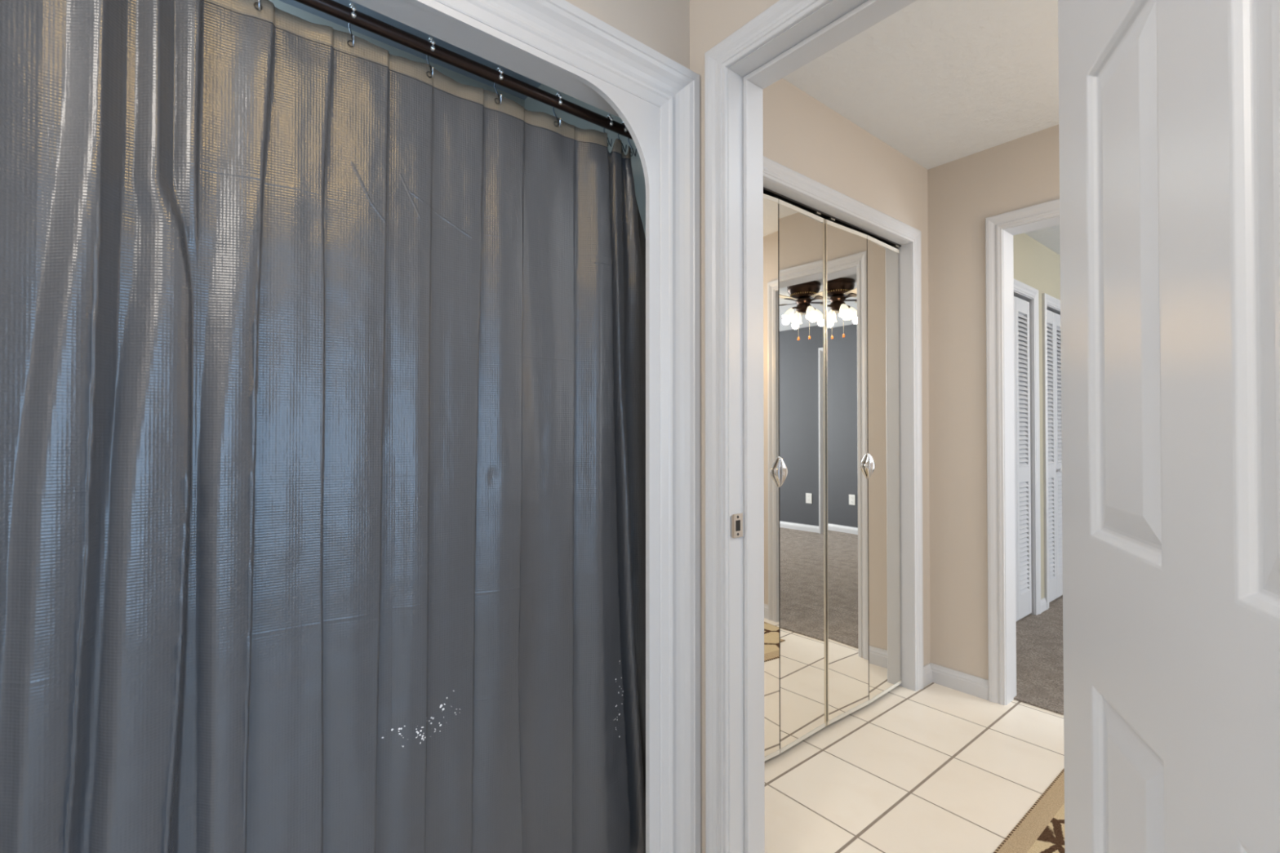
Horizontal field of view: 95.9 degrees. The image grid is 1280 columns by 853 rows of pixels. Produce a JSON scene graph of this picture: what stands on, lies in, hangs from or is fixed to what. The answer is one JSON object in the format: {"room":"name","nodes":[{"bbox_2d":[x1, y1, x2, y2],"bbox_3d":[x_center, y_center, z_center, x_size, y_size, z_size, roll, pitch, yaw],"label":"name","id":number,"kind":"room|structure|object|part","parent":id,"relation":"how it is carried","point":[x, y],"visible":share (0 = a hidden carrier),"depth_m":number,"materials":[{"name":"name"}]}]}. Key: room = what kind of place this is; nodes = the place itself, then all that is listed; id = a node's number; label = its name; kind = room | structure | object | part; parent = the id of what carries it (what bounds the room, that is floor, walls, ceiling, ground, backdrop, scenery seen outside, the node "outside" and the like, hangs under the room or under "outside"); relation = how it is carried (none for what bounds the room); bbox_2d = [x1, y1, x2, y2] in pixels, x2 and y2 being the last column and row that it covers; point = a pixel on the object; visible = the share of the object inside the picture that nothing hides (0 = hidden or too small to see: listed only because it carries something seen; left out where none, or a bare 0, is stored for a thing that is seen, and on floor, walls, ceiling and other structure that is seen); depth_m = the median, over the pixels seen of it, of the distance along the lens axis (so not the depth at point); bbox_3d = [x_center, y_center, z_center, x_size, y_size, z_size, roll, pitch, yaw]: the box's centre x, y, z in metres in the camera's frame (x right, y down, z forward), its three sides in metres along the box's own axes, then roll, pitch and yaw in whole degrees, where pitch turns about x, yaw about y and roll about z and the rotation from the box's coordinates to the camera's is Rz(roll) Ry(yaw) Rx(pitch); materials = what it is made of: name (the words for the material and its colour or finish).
{"room":"bathroom","nodes":[
{"label":"bathroom","id":0,"kind":"room"},
{"bbox_2d":[269,0,524,106],"bbox_3d":[-1.157,-0.025,1.651,1.800,2.440,0.100,1,-1,-39],"label":"wall","id":1,"kind":"structure","parent":0,"point":[306,15],"depth_m":1.89,"materials":[{"name":"grey paint"}]},
{"bbox_2d":[524,84,645,237],"bbox_3d":[-0.177,-0.022,1.865,0.012,2.440,0.810,1,-1,-39],"label":"wall","id":2,"kind":"structure","parent":0,"point":[530,104],"depth_m":1.79,"materials":[{"name":"grey paint"}]},
{"bbox_2d":[565,0,689,69],"bbox_3d":[-0.918,-0.035,0.688,2.650,2.440,0.072,1,-1,-39],"label":"wall","id":3,"kind":"structure","parent":0,"point":[663,26],"depth_m":1.43,"materials":[{"name":"beige paint"}]},
{"bbox_2d":[294,0,632,139],"bbox_3d":[-0.618,-0.788,1.054,1.707,0.060,0.060,1,-1,-39],"label":"curtain rod","id":4,"kind":"object","parent":3,"relation":"attached to","point":[331,7],"visible":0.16,"depth_m":1.23,"materials":[{"name":"brown metal"}]},
{"bbox_2d":[257,0,260,9],"bbox_3d":[-0.668,-0.766,1.009,0.010,0.085,0.039,1,-1,-39],"label":"curtain hook","id":5,"kind":"object","parent":4,"relation":"hanging from","point":[259,1],"visible":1,"depth_m":1.00,"materials":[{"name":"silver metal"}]},
{"bbox_2d":[0,0,645,852],"bbox_3d":[-0.589,0.185,1.057,1.630,1.887,0.050,1,-1,-39],"label":"shower curtain","id":6,"kind":"object","parent":5,"relation":"hanging from","point":[322,356],"visible":0.98,"depth_m":1.05,"materials":[{"name":"grey plastic"}]},
{"bbox_2d":[348,2,356,46],"bbox_3d":[-0.552,-0.765,1.104,0.010,0.085,0.039,1,-1,-39],"label":"curtain hook","id":7,"kind":"object","parent":4,"relation":"hanging from","point":[353,6],"visible":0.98,"depth_m":1.09,"materials":[{"name":"silver metal"}]},
{"bbox_2d":[426,36,435,77],"bbox_3d":[-0.436,-0.764,1.199,0.010,0.085,0.039,1,-1,-39],"label":"curtain hook","id":8,"kind":"object","parent":4,"relation":"hanging from","point":[432,41],"visible":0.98,"depth_m":1.19,"materials":[{"name":"silver metal"}]},
{"bbox_2d":[493,66,503,103],"bbox_3d":[-0.318,-0.763,1.295,0.010,0.085,0.039,1,-1,-39],"label":"curtain hook","id":9,"kind":"object","parent":4,"relation":"hanging from","point":[500,68],"visible":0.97,"depth_m":1.28,"materials":[{"name":"silver metal"}]},
{"bbox_2d":[552,92,562,126],"bbox_3d":[-0.200,-0.762,1.392,0.010,0.085,0.039,1,-1,-39],"label":"curtain hook","id":10,"kind":"object","parent":4,"relation":"hanging from","point":[558,94],"visible":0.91,"depth_m":1.38,"materials":[{"name":"silver metal"}]},
{"bbox_2d":[603,114,613,146],"bbox_3d":[-0.082,-0.761,1.489,0.010,0.085,0.039,1,-1,-39],"label":"curtain hook","id":11,"kind":"object","parent":4,"relation":"hanging from","point":[609,116],"visible":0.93,"depth_m":1.48,"materials":[{"name":"silver metal"}]},
{"bbox_2d":[617,121,627,152],"bbox_3d":[-0.046,-0.760,1.518,0.010,0.085,0.039,1,-1,-39],"label":"curtain hook","id":12,"kind":"object","parent":4,"relation":"hanging from","point":[625,129],"visible":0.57,"depth_m":1.51,"materials":[{"name":"silver metal"}]},
{"bbox_2d":[627,137,636,156],"bbox_3d":[-0.019,-0.760,1.540,0.010,0.085,0.039,1,-1,-39],"label":"curtain hook","id":13,"kind":"object","parent":4,"relation":"hanging from","point":[628,138],"visible":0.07,"depth_m":1.54,"materials":[{"name":"silver metal"}]},
{"bbox_2d":[350,0,916,852],"bbox_3d":[-0.251,0.120,0.638,1.944,2.129,0.995,1,-1,-39],"label":"door frame","id":14,"kind":"structure","parent":3,"relation":"attached to","point":[557,45],"depth_m":1.42,"materials":[{"name":"white paint"}]},
{"bbox_3d":[0.234,0.241,1.404,0.053,0.058,0.008,0,-1,-29],"label":"strike plate","id":15,"kind":"part","parent":14,"relation":"part of","materials":[{"name":"silver metal"}]},
{"bbox_3d":[0.437,0.125,1.108,0.018,2.129,0.852,1,-1,-39],"label":"casing","id":16,"kind":"part","parent":14,"relation":"part of","materials":[{"name":"white paint"}]},
{"bbox_2d":[1057,0,1279,852],"bbox_3d":[0.488,0.156,0.515,0.167,2.030,0.715,0,-1,15],"label":"door","id":17,"kind":"structure","parent":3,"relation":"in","point":[1169,110],"depth_m":0.55,"materials":[{"name":"white paint"}]},
{"bbox_2d":[279,0,1060,255],"bbox_3d":[2.114,-1.293,0.905,7.800,0.080,5.300,1,-1,-39],"label":"ceiling","id":18,"kind":"structure","parent":0,"point":[939,82],"depth_m":2.03,"materials":[{"name":"white paint"}]},
{"bbox_2d":[689,0,778,852],"bbox_3d":[0.679,-0.033,0.918,0.114,2.440,3.560,1,-1,-39],"label":"wall","id":19,"kind":"structure","parent":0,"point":[711,21],"depth_m":1.46,"materials":[{"name":"beige paint"}]},
{"bbox_2d":[762,78,1060,666],"bbox_3d":[1.942,-0.007,3.282,4.836,2.440,0.105,1,-1,-39],"label":"wall","id":20,"kind":"structure","parent":0,"point":[802,134],"depth_m":2.49,"materials":[{"name":"beige paint"}]},
{"bbox_2d":[763,186,901,248],"bbox_3d":[0.732,-0.843,2.309,1.231,0.012,0.028,1,-1,-39],"label":"door track","id":21,"kind":"object","parent":20,"relation":"attached to","point":[766,191],"visible":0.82,"depth_m":2.32,"materials":[{"name":"grey metal"}]},
{"bbox_2d":[763,193,826,761],"bbox_3d":[0.501,0.176,2.100,0.613,2.016,0.047,0,-1,-38],"label":"bifold door","id":22,"kind":"structure","parent":21,"relation":"hanging from","point":[794,266],"depth_m":2.16,"materials":[{"name":"silver mirror"}]},
{"bbox_3d":[0.380,-0.825,2.019,0.308,0.016,0.004,0,-1,-36],"label":"rail","id":23,"kind":"part","parent":22,"relation":"part of","materials":[{"name":"white"}]},
{"bbox_3d":[0.380,0.175,2.009,0.305,1.984,0.002,0,-1,-36],"label":"mirror panel","id":24,"kind":"part","parent":22,"relation":"part of","materials":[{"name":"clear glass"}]},
{"bbox_3d":[0.380,1.175,1.997,0.308,0.015,0.003,0,-1,-36],"label":"rail","id":25,"kind":"part","parent":22,"relation":"part of","materials":[{"name":"white metal"}]},
{"bbox_3d":[0.498,0.165,2.080,0.033,0.114,0.017,1,-1,-39],"label":"pull handle","id":26,"kind":"part","parent":22,"relation":"part of","materials":[{"name":"silver metal"}]},
{"bbox_3d":[0.526,0.165,2.102,0.031,0.112,0.016,1,-1,-39],"label":"pull handle","id":27,"kind":"part","parent":22,"relation":"part of","materials":[{"name":"silver metal"}]},
{"bbox_3d":[0.622,-0.823,2.208,0.301,0.016,0.004,1,-1,-40],"label":"rail","id":28,"kind":"part","parent":22,"relation":"part of","materials":[{"name":"white"}]},
{"bbox_3d":[0.622,1.178,2.186,0.301,0.015,0.003,1,-1,-40],"label":"rail","id":29,"kind":"part","parent":22,"relation":"part of","materials":[{"name":"white metal"}]},
{"bbox_2d":[824,219,901,725],"bbox_3d":[0.978,0.180,2.486,0.608,2.016,0.046,1,-1,-39],"label":"bifold door","id":30,"kind":"structure","parent":21,"relation":"hanging from","point":[862,362],"depth_m":2.45,"materials":[{"name":"silver mirror"}]},
{"bbox_3d":[0.860,-0.821,2.400,0.301,0.016,0.004,0,-1,-38],"label":"rail","id":31,"kind":"part","parent":30,"relation":"part of","materials":[{"name":"white"}]},
{"bbox_3d":[0.860,0.179,2.390,0.299,1.984,0.002,0,-1,-38],"label":"mirror panel","id":32,"kind":"part","parent":30,"relation":"part of","materials":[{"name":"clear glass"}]},
{"bbox_3d":[0.860,1.180,2.379,0.301,0.015,0.003,0,-1,-38],"label":"rail","id":33,"kind":"part","parent":30,"relation":"part of","materials":[{"name":"white metal"}]},
{"bbox_3d":[0.973,0.169,2.463,0.033,0.114,0.017,1,-1,-39],"label":"pull handle","id":34,"kind":"part","parent":30,"relation":"part of","materials":[{"name":"silver metal"}]},
{"bbox_3d":[1.000,0.169,2.486,0.031,0.112,0.016,1,-1,-39],"label":"pull handle","id":35,"kind":"part","parent":30,"relation":"part of","materials":[{"name":"silver metal"}]},
{"bbox_3d":[1.095,-0.819,2.594,0.302,0.016,0.004,1,-1,-41],"label":"rail","id":36,"kind":"part","parent":30,"relation":"part of","materials":[{"name":"white"}]},
{"bbox_3d":[1.095,0.181,2.583,0.300,1.984,0.002,1,-1,-41],"label":"mirror panel","id":37,"kind":"part","parent":30,"relation":"part of","materials":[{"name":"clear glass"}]},
{"bbox_3d":[1.095,1.182,2.572,0.302,0.015,0.003,1,-1,-41],"label":"rail","id":38,"kind":"part","parent":30,"relation":"part of","materials":[{"name":"white metal"}]},
{"bbox_2d":[763,155,923,691],"bbox_3d":[0.746,0.144,2.280,1.365,2.117,0.110,1,-1,-39],"label":"door frame","id":39,"kind":"structure","parent":20,"relation":"attached to","point":[778,178],"depth_m":2.65,"materials":[{"name":"white paint"}]},
{"bbox_2d":[923,663,932,687],"bbox_3d":[1.338,1.164,2.697,0.092,0.084,0.014,1,-1,-39],"label":"baseboard","id":40,"kind":"structure","parent":20,"relation":"attached to","point":[927,672],"depth_m":2.70,"materials":[{"name":"white paint"}]},
{"bbox_2d":[1013,296,1031,621],"bbox_3d":[2.137,0.193,3.405,0.991,2.002,0.063,1,-1,-39],"label":"louvered bifold door","id":41,"kind":"structure","parent":20,"relation":"in","point":[1021,307],"depth_m":3.64,"materials":[{"name":"white paint"}]},
{"bbox_3d":[2.223,0.194,3.495,0.246,2.002,0.028,1,-1,-39],"label":"frame","id":42,"kind":"part","parent":41,"relation":"part of","materials":[{"name":"white paint"}]},
{"bbox_2d":[1013,278,1040,615],"bbox_3d":[2.122,0.161,3.425,1.137,2.108,0.108,1,-1,-39],"label":"door frame","id":43,"kind":"structure","parent":20,"relation":"attached to","point":[1022,291],"depth_m":3.72,"materials":[{"name":"white paint"}]},
{"bbox_2d":[1040,597,1046,613],"bbox_3d":[2.638,1.176,3.781,0.118,0.084,0.014,1,-1,-39],"label":"baseboard","id":44,"kind":"structure","parent":20,"relation":"attached to","point":[1043,602],"depth_m":3.78,"materials":[{"name":"white paint"}]},
{"bbox_2d":[1041,293,1060,609],"bbox_3d":[3.088,0.169,4.216,1.109,2.108,0.108,1,-1,-39],"label":"door frame","id":45,"kind":"structure","parent":20,"relation":"attached to","point":[1050,303],"depth_m":3.83,"materials":[{"name":"white paint"}]},
{"bbox_2d":[1047,310,1062,602],"bbox_3d":[3.104,0.202,4.196,0.965,2.002,0.063,1,-1,-39],"label":"louvered bifold door","id":46,"kind":"structure","parent":20,"relation":"in","point":[1054,379],"depth_m":4.03,"materials":[{"name":"white paint"}]},
{"bbox_3d":[2.813,0.200,3.978,0.239,2.002,0.028,1,-1,-39],"label":"frame","id":47,"kind":"part","parent":46,"relation":"part of","materials":[{"name":"white paint"}]},
{"bbox_3d":[3.001,0.201,4.131,0.239,2.002,0.028,1,-1,-39],"label":"frame","id":48,"kind":"part","parent":46,"relation":"part of","materials":[{"name":"white paint"}]},
{"bbox_3d":[2.941,0.306,4.042,0.032,0.032,0.033,1,-1,-39],"label":"knob","id":49,"kind":"part","parent":46,"relation":"part of","materials":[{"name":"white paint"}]},
{"bbox_2d":[764,595,1064,852],"bbox_3d":[2.083,1.223,0.916,7.600,0.088,5.200,1,-1,-39],"label":"floor","id":50,"kind":"structure","parent":0,"point":[935,768],"depth_m":2.02,"materials":[{"name":"beige tile"}]},
{"bbox_2d":[993,768,1064,852],"bbox_3d":[1.483,1.187,1.364,1.440,0.009,1.012,1,-1,-39],"label":"area rug","id":51,"kind":"object","parent":50,"relation":"on","point":[1041,829],"visible":0.14,"depth_m":1.71,"materials":[{"name":"beige fabric"}]},
{"bbox_2d":[927,124,1059,679],"bbox_3d":[2.044,-0.021,2.035,0.116,2.440,3.560,1,-1,-39],"label":"wall","id":52,"kind":"structure","parent":0,"point":[1022,172],"depth_m":2.63,"materials":[{"name":"beige paint"}]},
{"bbox_2d":[929,662,988,700],"bbox_3d":[1.455,1.164,2.638,0.014,0.084,0.255,1,-1,-39],"label":"baseboard","id":53,"kind":"structure","parent":52,"relation":"attached to","point":[958,681],"depth_m":2.62,"materials":[{"name":"white paint"}]},
{"bbox_2d":[985,198,1059,706],"bbox_3d":[1.857,0.137,2.261,0.153,2.129,0.852,1,-1,-39],"label":"door frame","id":54,"kind":"structure","parent":52,"relation":"attached to","point":[1000,229],"depth_m":2.52,"materials":[{"name":"white paint"}]},
{"bbox_3d":[1.909,0.138,2.304,0.018,2.129,0.852,1,-1,-39],"label":"casing","id":55,"kind":"part","parent":54,"relation":"part of","materials":[{"name":"white paint"}]}
]}

